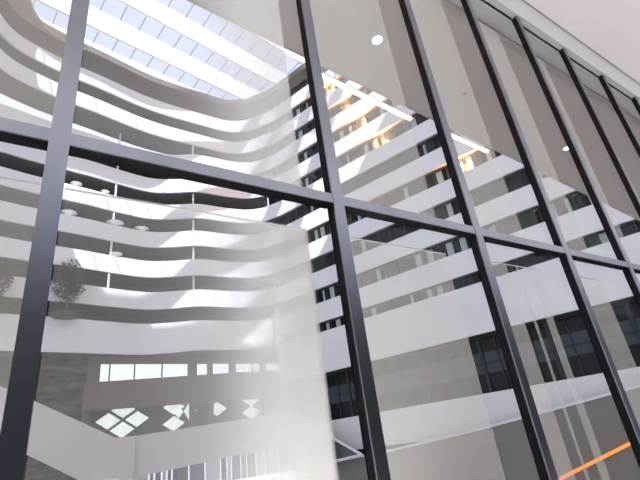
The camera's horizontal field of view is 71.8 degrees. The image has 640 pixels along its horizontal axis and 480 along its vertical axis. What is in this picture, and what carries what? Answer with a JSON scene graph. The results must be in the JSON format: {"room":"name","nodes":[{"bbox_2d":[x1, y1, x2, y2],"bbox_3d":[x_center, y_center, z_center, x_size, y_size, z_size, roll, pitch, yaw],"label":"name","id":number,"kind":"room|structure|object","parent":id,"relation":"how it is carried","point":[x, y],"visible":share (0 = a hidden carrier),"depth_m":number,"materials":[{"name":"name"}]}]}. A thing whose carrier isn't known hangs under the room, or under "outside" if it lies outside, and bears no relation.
{"room":"lobby","nodes":[
{"label":"lobby","id":0,"kind":"room"},
{"bbox_2d":[0,356,88,421],"bbox_3d":[-23.134,16.349,31.948,9.998,17.397,1.500,9,-30,-32],"label":"wall","id":1,"kind":"structure","parent":0,"point":[60,382],"depth_m":35.29,"materials":[{"name":"concrete"}]},
{"bbox_2d":[0,0,323,120],"bbox_3d":[-6.701,-22.054,46.675,50.582,1.120,27.486,-3,-25,-10],"label":"rim","id":2,"kind":"object","parent":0,"point":[20,15],"visible":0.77,"depth_m":50.77,"materials":[{"name":"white paint"}]},
{"bbox_2d":[0,13,342,141],"bbox_3d":[-7.113,-19.483,45.390,49.056,3.200,27.447,-3,-25,-10],"label":"parapet","id":3,"kind":"structure","parent":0,"point":[20,49],"depth_m":49.31,"materials":[{"name":"white plaster"},{"name":"grey concrete"}]},
{"bbox_2d":[0,48,364,161],"bbox_3d":[-6.715,-16.605,44.048,49.056,3.200,27.447,-3,-25,-10],"label":"parapet","id":4,"kind":"structure","parent":0,"point":[19,83],"depth_m":47.47,"materials":[{"name":"white plaster"},{"name":"grey concrete"}]},
{"bbox_2d":[81,371,286,411],"bbox_3d":[-8.524,13.977,42.094,25.028,2.703,0.640,9,-30,-32],"label":"band","id":5,"kind":"object","parent":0,"point":[163,391],"visible":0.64,"depth_m":39.28,"materials":[{"name":"beige paint"}]},
{"bbox_2d":[81,397,288,437],"bbox_3d":[-10.101,16.336,41.046,21.760,3.814,1.480,9,-30,-32],"label":"wall","id":6,"kind":"structure","parent":0,"point":[125,422],"depth_m":39.54,"materials":[{"name":"grey paint"}]},
{"bbox_2d":[0,88,389,178],"bbox_3d":[-9.804,-12.902,43.442,58.531,3.200,24.465,-6,-25,-4],"label":"parapet","id":7,"kind":"structure","parent":0,"point":[353,108],"depth_m":48.38,"materials":[{"name":"grey paint"}]},
{"bbox_2d":[0,100,417,209],"bbox_3d":[-9.406,-10.025,42.100,58.531,3.200,24.465,-6,-25,-4],"label":"parapet","id":8,"kind":"structure","parent":0,"point":[92,175],"depth_m":45.32,"materials":[{"name":"white plaster"},{"name":"grey plaster"}]},
{"bbox_2d":[339,130,344,138],"bbox_3d":[2.378,-10.158,45.574,0.549,2.732,0.035,-25,-30,32],"label":"curtain","id":9,"kind":"object","parent":8,"relation":"hanging from","point":[341,132],"depth_m":45.95,"materials":[{"name":"grey fabric"}]},
{"bbox_2d":[0,113,437,233],"bbox_3d":[-9.008,-7.147,40.758,58.531,3.200,24.465,-6,-25,-4],"label":"parapet","id":10,"kind":"structure","parent":0,"point":[402,138],"depth_m":43.50,"materials":[{"name":"white plaster"},{"name":"grey plaster"}]},
{"bbox_2d":[70,181,81,186],"bbox_3d":[-22.952,-5.136,41.596,1.000,0.360,1.000,9,-30,-32],"label":"bowl planter","id":11,"kind":"object","parent":10,"relation":"on","point":[76,183],"visible":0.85,"depth_m":41.40,"materials":[{"name":"white"}]},
{"bbox_2d":[364,144,368,153],"bbox_3d":[4.654,-8.139,42.948,0.496,2.732,0.035,-25,-30,32],"label":"curtain","id":12,"kind":"object","parent":10,"relation":"hanging from","point":[366,146],"depth_m":43.33,"materials":[{"name":"grey fabric"}]},
{"bbox_2d":[372,139,378,148],"bbox_3d":[5.474,-8.514,42.386,0.541,2.732,0.035,-25,-30,32],"label":"curtain","id":13,"kind":"object","parent":10,"relation":"hanging from","point":[375,142],"depth_m":42.76,"materials":[{"name":"grey fabric"}]},
{"bbox_2d":[410,117,416,127],"bbox_3d":[8.690,-9.985,40.186,0.512,2.732,0.035,-25,-30,32],"label":"curtain","id":14,"kind":"object","parent":10,"relation":"hanging from","point":[413,122],"depth_m":40.56,"materials":[{"name":"grey fabric"}]},
{"bbox_2d":[0,129,485,259],"bbox_3d":[-8.610,-4.269,39.416,58.531,3.200,24.465,-6,-25,-4],"label":"parapet","id":15,"kind":"structure","parent":0,"point":[16,220],"depth_m":42.43,"materials":[{"name":"white plaster"},{"name":"grey plaster"}]},
{"bbox_2d":[60,209,76,215],"bbox_3d":[-22.821,-2.301,40.083,1.400,0.360,1.400,9,-30,-32],"label":"bowl planter","id":16,"kind":"object","parent":15,"relation":"on","point":[65,211],"visible":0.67,"depth_m":39.81,"materials":[{"name":"white"}]},
{"bbox_2d":[106,219,123,225],"bbox_3d":[-19.844,-1.485,42.715,1.600,0.360,1.600,9,-30,-32],"label":"bowl planter","id":17,"kind":"object","parent":15,"relation":"on","point":[111,221],"visible":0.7,"depth_m":42.41,"materials":[{"name":"white"}]},
{"bbox_2d":[134,226,148,230],"bbox_3d":[-17.949,-0.956,44.412,1.400,0.360,1.400,9,-30,-32],"label":"bowl planter","id":18,"kind":"object","parent":15,"relation":"on","point":[142,228],"visible":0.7,"depth_m":44.14,"materials":[{"name":"white"}]},
{"bbox_2d":[0,147,524,286],"bbox_3d":[-8.213,-1.392,38.074,58.531,3.200,24.465,-6,-25,-4],"label":"parapet","id":19,"kind":"structure","parent":0,"point":[480,169],"depth_m":41.05,"materials":[{"name":"white painted plaster"},{"name":"dark glass"}]},
{"bbox_2d":[109,252,122,256],"bbox_3d":[-19.248,1.488,41.638,1.200,0.360,1.200,9,-30,-32],"label":"bowl planter","id":20,"kind":"object","parent":19,"relation":"on","point":[118,254],"visible":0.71,"depth_m":41.40,"materials":[{"name":"white"}]},
{"bbox_2d":[320,226,324,237],"bbox_3d":[0.376,-0.064,43.734,0.528,2.732,0.035,-25,-30,32],"label":"curtain","id":21,"kind":"object","parent":19,"relation":"hanging from","point":[322,228],"depth_m":44.12,"materials":[{"name":"grey fabric"}]},
{"bbox_2d":[403,187,408,198],"bbox_3d":[7.717,-3.421,38.712,0.385,2.732,0.035,-25,-30,32],"label":"curtain","id":22,"kind":"object","parent":19,"relation":"hanging from","point":[405,189],"depth_m":39.06,"materials":[{"name":"grey fabric"}]},
{"bbox_2d":[436,171,443,183],"bbox_3d":[10.225,-4.568,36.996,0.529,2.732,0.035,-25,-30,32],"label":"curtain","id":23,"kind":"object","parent":19,"relation":"hanging from","point":[439,174],"depth_m":37.33,"materials":[{"name":"grey fabric"}]},
{"bbox_2d":[466,157,473,169],"bbox_3d":[12.271,-5.503,35.597,0.390,2.732,0.035,-25,-30,32],"label":"curtain","id":24,"kind":"object","parent":19,"relation":"hanging from","point":[469,160],"depth_m":35.94,"materials":[{"name":"grey fabric"}]},
{"bbox_2d":[485,148,491,160],"bbox_3d":[13.475,-6.053,34.774,0.383,2.732,0.035,-25,-30,32],"label":"curtain","id":25,"kind":"object","parent":19,"relation":"hanging from","point":[488,156],"depth_m":35.08,"materials":[{"name":"grey fabric"}]},
{"bbox_2d":[0,170,578,317],"bbox_3d":[-7.815,1.486,36.732,58.531,3.200,24.465,-6,-25,-4],"label":"parapet","id":26,"kind":"structure","parent":0,"point":[513,195],"depth_m":39.65,"materials":[{"name":"white painted plaster"},{"name":"dark glass"}]},
{"bbox_2d":[279,275,282,285],"bbox_3d":[-3.967,4.981,45.635,0.550,2.732,0.035,-25,-30,32],"label":"curtain","id":27,"kind":"object","parent":26,"relation":"hanging from","point":[280,276],"depth_m":45.99,"materials":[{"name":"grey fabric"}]},
{"bbox_2d":[361,241,366,252],"bbox_3d":[4.093,1.296,40.121,0.433,2.732,0.035,-25,-30,32],"label":"curtain","id":28,"kind":"object","parent":26,"relation":"hanging from","point":[363,243],"depth_m":40.43,"materials":[{"name":"grey fabric"}]},
{"bbox_2d":[446,203,453,216],"bbox_3d":[10.675,-1.714,35.619,0.431,2.732,0.035,-25,-30,32],"label":"curtain","id":29,"kind":"object","parent":26,"relation":"hanging from","point":[449,206],"depth_m":35.97,"materials":[{"name":"grey fabric"}]},
{"bbox_2d":[0,192,639,383],"bbox_3d":[-6.819,6.345,34.476,59.175,7.680,24.465,-6,-25,-4],"label":"parapet","id":30,"kind":"object","parent":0,"point":[425,300],"visible":0.77,"depth_m":35.26,"materials":[{"name":"grey"}]},
{"bbox_2d":[0,259,13,313],"bbox_3d":[-24.797,3.384,33.420,2.693,4.306,2.712,9,-30,-32],"label":"potted tree","id":31,"kind":"object","parent":30,"relation":"on","point":[6,281],"visible":1,"depth_m":33.78,"materials":[{"name":"green plant"}]},
{"bbox_2d":[49,258,87,319],"bbox_3d":[-20.849,3.920,36.691,2.812,5.104,2.881,9,-30,-32],"label":"potted tree","id":32,"kind":"object","parent":30,"relation":"on","point":[63,314],"visible":0.99,"depth_m":36.34,"materials":[{"name":"green plant"}]},
{"bbox_2d":[116,319,133,322],"bbox_3d":[-17.373,7.239,39.441,1.659,0.430,0.686,9,-30,-32],"label":"shrub","id":33,"kind":"object","parent":30,"relation":"on","point":[123,319],"visible":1,"depth_m":39.45,"materials":[{"name":"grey plant"}]},
{"bbox_2d":[86,345,278,382],"bbox_3d":[-9.137,12.289,44.277,25.436,3.390,0.664,9,-30,-32],"label":"colonnade","id":34,"kind":"object","parent":30,"relation":"attached to","point":[94,362],"visible":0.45,"depth_m":41.75,"materials":[{"name":"beige paint"}]},
{"bbox_2d":[290,302,293,312],"bbox_3d":[-2.784,6.857,43.981,0.470,1.388,0.035,-25,-30,32],"label":"curtain","id":35,"kind":"object","parent":30,"relation":"hanging from","point":[291,303],"depth_m":44.05,"materials":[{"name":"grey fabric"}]},
{"bbox_2d":[311,294,314,304],"bbox_3d":[-0.670,5.891,42.535,0.427,1.388,0.035,-25,-30,32],"label":"curtain","id":36,"kind":"object","parent":30,"relation":"hanging from","point":[312,295],"depth_m":42.59,"materials":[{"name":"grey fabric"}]},
{"bbox_2d":[329,286,334,297],"bbox_3d":[1.158,5.055,41.284,0.507,1.388,0.035,-25,-30,32],"label":"curtain","id":37,"kind":"object","parent":30,"relation":"hanging from","point":[331,288],"depth_m":41.38,"materials":[{"name":"grey fabric"}]},
{"bbox_2d":[336,319,340,326],"bbox_3d":[1.667,7.560,39.978,0.496,0.780,0.035,-25,-30,32],"label":"curtain","id":38,"kind":"object","parent":30,"relation":"hanging from","point":[338,321],"depth_m":39.99,"materials":[{"name":"grey fabric"}]},
{"bbox_2d":[371,307,376,315],"bbox_3d":[4.639,6.202,37.946,0.451,0.780,0.035,-25,-30,32],"label":"curtain","id":39,"kind":"object","parent":30,"relation":"hanging from","point":[373,309],"depth_m":37.97,"materials":[{"name":"grey fabric"}]},
{"bbox_2d":[376,269,381,280],"bbox_3d":[5.156,3.227,38.549,0.396,1.388,0.035,-25,-30,32],"label":"curtain","id":40,"kind":"object","parent":30,"relation":"hanging from","point":[378,271],"depth_m":38.62,"materials":[{"name":"grey fabric"}]},
{"bbox_2d":[415,254,422,266],"bbox_3d":[8.187,1.841,36.475,0.557,1.388,0.035,-25,-30,32],"label":"curtain","id":41,"kind":"object","parent":30,"relation":"hanging from","point":[418,257],"depth_m":36.54,"materials":[{"name":"grey fabric"}]},
{"bbox_2d":[427,289,432,297],"bbox_3d":[8.739,4.327,35.141,0.410,0.780,0.035,-25,-30,32],"label":"curtain","id":42,"kind":"object","parent":30,"relation":"hanging from","point":[429,291],"depth_m":35.16,"materials":[{"name":"grey fabric"}]},
{"bbox_2d":[426,249,434,262],"bbox_3d":[9.012,1.464,35.911,0.522,1.388,0.035,-25,-30,32],"label":"curtain","id":43,"kind":"object","parent":30,"relation":"hanging from","point":[430,256],"depth_m":35.99,"materials":[{"name":"grey fabric"}]},
{"bbox_2d":[436,286,443,294],"bbox_3d":[9.444,4.004,34.658,0.494,0.780,0.035,-25,-30,32],"label":"curtain","id":44,"kind":"object","parent":30,"relation":"hanging from","point":[439,289],"depth_m":34.69,"materials":[{"name":"grey fabric"}]},
{"bbox_2d":[445,242,454,255],"bbox_3d":[10.341,0.856,35.002,0.534,1.388,0.035,-25,-30,32],"label":"curtain","id":45,"kind":"object","parent":30,"relation":"hanging from","point":[449,246],"depth_m":35.08,"materials":[{"name":"grey fabric"}]},
{"bbox_2d":[286,299,639,421],"bbox_3d":[10.027,10.027,33.094,33.600,4.672,0.180,-25,-30,32],"label":"wall","id":46,"kind":"structure","parent":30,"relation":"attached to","point":[561,348],"depth_m":32.18,"materials":[{"name":"grey paint"}]},
{"bbox_2d":[459,238,467,250],"bbox_3d":[11.215,0.456,34.404,0.490,1.388,0.035,-25,-30,32],"label":"curtain","id":47,"kind":"object","parent":30,"relation":"hanging from","point":[463,244],"depth_m":34.48,"materials":[{"name":"grey fabric"}]},
{"bbox_2d":[489,225,496,231],"bbox_3d":[13.070,-0.392,33.135,0.500,1.388,0.035,-25,-30,32],"label":"curtain","id":48,"kind":"object","parent":30,"relation":"hanging from","point":[492,227],"depth_m":33.30,"materials":[{"name":"grey fabric"}]},
{"bbox_2d":[551,203,557,216],"bbox_3d":[16.372,-1.902,30.876,0.306,1.388,0.035,-25,-30,32],"label":"curtain","id":49,"kind":"object","parent":30,"relation":"hanging from","point":[553,205],"depth_m":30.88,"materials":[{"name":"grey fabric"}]},
{"bbox_2d":[563,198,572,212],"bbox_3d":[17.116,-2.242,30.367,0.281,1.388,0.035,-25,-30,32],"label":"curtain","id":50,"kind":"object","parent":30,"relation":"hanging from","point":[567,202],"depth_m":30.45,"materials":[{"name":"grey fabric"}]},
{"bbox_2d":[599,233,608,243],"bbox_3d":[18.360,-0.072,28.559,0.419,0.780,0.035,-25,-30,32],"label":"curtain","id":51,"kind":"object","parent":30,"relation":"hanging from","point":[603,238],"depth_m":28.60,"materials":[{"name":"grey fabric"}]},
{"bbox_2d":[191,0,639,219],"bbox_3d":[4.166,-2.591,10.046,35.000,0.250,3.310,9,-30,-32],"label":"ceiling","id":52,"kind":"structure","parent":0,"point":[345,30],"depth_m":8.21,"materials":[{"name":"beige paint"}]},
{"bbox_2d":[322,72,412,120],"bbox_3d":[0.938,-2.846,8.602,2.396,0.300,0.100,12,-31,-36],"label":"light bar","id":53,"kind":"object","parent":52,"relation":"attached to","point":[334,81],"visible":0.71,"depth_m":8.47,"materials":[{"name":"white plastic"}]},
{"bbox_2d":[371,35,382,44],"bbox_3d":[0.943,-3.289,7.277,0.194,0.016,0.194,9,-30,-32],"label":"recessed light","id":54,"kind":"object","parent":52,"relation":"in","point":[376,40],"visible":1,"depth_m":7.26,"materials":[{"name":"white plastic"}]},
{"bbox_2d":[186,0,639,220],"bbox_3d":[3.863,-2.361,10.461,35.071,0.300,0.020,11,-31,-35],"label":"trim","id":55,"kind":"structure","parent":52,"relation":"attached to","point":[190,1],"depth_m":8.13,"materials":[{"name":"white paint"}]},
{"bbox_2d":[451,131,489,152],"bbox_3d":[3.485,-2.367,10.383,1.417,0.300,0.100,11,-31,-34],"label":"light bar","id":56,"kind":"object","parent":52,"relation":"attached to","point":[454,136],"visible":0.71,"depth_m":10.29,"materials":[{"name":"white plastic"}]},
{"bbox_2d":[448,0,639,119],"bbox_3d":[5.227,-3.324,8.574,35.000,0.330,0.600,9,-30,-32],"label":"trim","id":57,"kind":"structure","parent":52,"relation":"attached to","point":[531,18],"depth_m":7.80,"materials":[{"name":"grey paint"}]},
{"bbox_2d":[290,367,639,479],"bbox_3d":[10.727,15.459,29.881,33.600,9.056,1.472,-25,-30,32],"label":"mezzanine edge","id":58,"kind":"object","parent":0,"point":[405,426],"visible":0.19,"depth_m":30.99,"materials":[{"name":"grey paint"}]},
{"bbox_2d":[119,448,306,479],"bbox_3d":[-6.697,16.840,33.621,15.910,2.534,0.150,9,-30,-32],"label":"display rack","id":59,"kind":"object","parent":58,"relation":"attached to","point":[196,472],"visible":0.38,"depth_m":33.81,"materials":[{"name":"grey"}]},
{"bbox_2d":[330,384,639,479],"bbox_3d":[11.712,14.382,27.691,27.597,8.561,0.310,-25,-30,32],"label":"wall","id":60,"kind":"structure","parent":0,"point":[577,433],"depth_m":27.28,"materials":[{"name":"grey paint"}]},
{"bbox_2d":[558,442,630,479],"bbox_3d":[15.603,12.200,24.642,7.450,2.856,0.050,-25,-30,32],"label":"light line","id":61,"kind":"object","parent":60,"relation":"attached to","point":[626,445],"visible":1,"depth_m":24.73,"materials":[{"name":"orange"}]},
{"bbox_2d":[525,0,639,82],"bbox_3d":[8.737,-4.573,7.150,39.000,0.250,6.300,9,-30,-32],"label":"ceiling","id":62,"kind":"structure","parent":0,"point":[611,28],"depth_m":7.57,"materials":[{"name":"white paint"}]},
{"bbox_3d":[8.353,-35.082,25.683,60.000,0.640,59.500,9,-30,-32],"label":"ceiling","id":63,"kind":"structure","parent":0,"visible":0},
{"bbox_2d":[33,0,304,99],"bbox_3d":[-11.253,-23.320,47.648,45.691,2.784,22.462,15,-33,-41],"label":"skylight","id":64,"kind":"object","parent":63,"relation":"attached to","point":[97,19],"visible":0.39,"depth_m":49.61,"materials":[{"name":"white glass"}]},
{"bbox_3d":[11.813,2.710,5.200,54.000,0.250,9.200,9,-30,-32],"label":"floor","id":65,"kind":"structure","parent":0,"visible":0},
{"bbox_2d":[0,177,40,185],"bbox_3d":[-1.921,0.968,1.316,1.660,3.040,0.008,9,-30,-32],"label":"blind","id":66,"kind":"object","parent":65,"relation":"on","point":[5,178],"visible":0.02,"depth_m":2.30,"materials":[{"name":"fabric"}]},
{"bbox_2d":[0,117,50,150],"bbox_3d":[-2.059,-1.157,1.940,1.648,7.420,0.094,9,-30,-32],"label":"window","id":67,"kind":"structure","parent":65,"relation":"on","point":[12,131],"depth_m":2.04,"materials":[{"name":"black"}]},
{"bbox_2d":[0,0,333,479],"bbox_3d":[-0.694,-0.938,2.814,1.632,7.420,0.094,9,-30,-32],"label":"window","id":68,"kind":"structure","parent":65,"relation":"on","point":[16,422],"depth_m":2.06,"materials":[{"name":"black metal"}]},
{"bbox_2d":[65,188,305,230],"bbox_3d":[-0.559,1.186,2.186,1.542,3.040,0.056,9,-30,-32],"label":"railing","id":69,"kind":"object","parent":65,"relation":"on","point":[69,189],"visible":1,"depth_m":2.73,"materials":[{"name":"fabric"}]},
{"bbox_2d":[296,0,475,479],"bbox_3d":[0.596,-0.731,3.641,1.468,7.420,0.094,9,-30,-32],"label":"window","id":70,"kind":"structure","parent":65,"relation":"on","point":[375,454],"depth_m":2.91,"materials":[{"name":"black metal"}]},
{"bbox_2d":[350,237,445,253],"bbox_3d":[0.854,1.414,3.094,1.152,3.040,0.008,9,-30,-32],"label":"blind","id":71,"kind":"object","parent":65,"relation":"on","point":[350,237],"visible":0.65,"depth_m":3.70,"materials":[{"name":"fabric"}]},
{"bbox_2d":[398,0,565,479],"bbox_3d":[1.797,-0.538,4.410,1.418,7.420,0.094,9,-30,-32],"label":"window","id":72,"kind":"structure","parent":65,"relation":"on","point":[543,460],"depth_m":3.73,"materials":[{"name":"black metal"}]},
{"bbox_2d":[491,261,535,269],"bbox_3d":[2.189,1.628,3.949,0.832,3.040,0.008,9,-30,-32],"label":"blind","id":73,"kind":"object","parent":65,"relation":"on","point":[491,261],"visible":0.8,"depth_m":4.59,"materials":[{"name":"fabric"}]},
{"bbox_2d":[460,0,639,467],"bbox_3d":[2.966,-0.350,5.160,1.394,7.420,0.094,9,-30,-32],"label":"window","id":74,"kind":"structure","parent":65,"relation":"on","point":[623,406],"depth_m":4.64,"materials":[{"name":"black metal"}]},
{"bbox_2d":[512,16,639,308],"bbox_3d":[4.126,-0.164,5.903,1.394,7.420,0.094,9,-30,-32],"label":"window","id":75,"kind":"structure","parent":65,"relation":"on","point":[629,273],"depth_m":5.87,"materials":[{"name":"black metal"}]},
{"bbox_2d":[559,48,639,217],"bbox_3d":[5.286,0.022,6.646,1.394,7.420,0.094,9,-30,-32],"label":"window","id":76,"kind":"structure","parent":65,"relation":"on","point":[622,173],"depth_m":7.06,"materials":[{"name":"black metal"}]},
{"bbox_2d":[598,75,639,157],"bbox_3d":[6.450,0.209,7.392,1.404,7.420,0.094,9,-30,-32],"label":"window","id":77,"kind":"structure","parent":65,"relation":"on","point":[602,79],"depth_m":8.17,"materials":[{"name":"black metal"}]},
{"bbox_2d":[631,97,639,114],"bbox_3d":[7.618,0.397,8.140,1.404,7.420,0.094,9,-30,-32],"label":"window","id":78,"kind":"structure","parent":65,"relation":"on","point":[634,100],"depth_m":9.23,"materials":[{"name":"black metal"}]},
{"bbox_3d":[-3.105,18.416,20.805,58.000,0.300,42.800,9,-30,-32],"label":"floor","id":79,"kind":"structure","parent":0,"visible":0},
{"bbox_2d":[0,386,323,479],"bbox_3d":[-10.430,14.835,28.422,25.532,14.649,1.260,9,-30,-32],"label":"parapet","id":80,"kind":"object","parent":79,"relation":"on","point":[60,446],"visible":0.87,"depth_m":27.80,"materials":[{"name":"grey paint"}]},
{"bbox_2d":[305,430,362,468],"bbox_3d":[0.830,15.647,34.571,5.542,3.735,0.200,-25,-30,32],"label":"escalator","id":81,"kind":"object","parent":80,"relation":"attached to","point":[333,450],"visible":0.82,"depth_m":34.43,"materials":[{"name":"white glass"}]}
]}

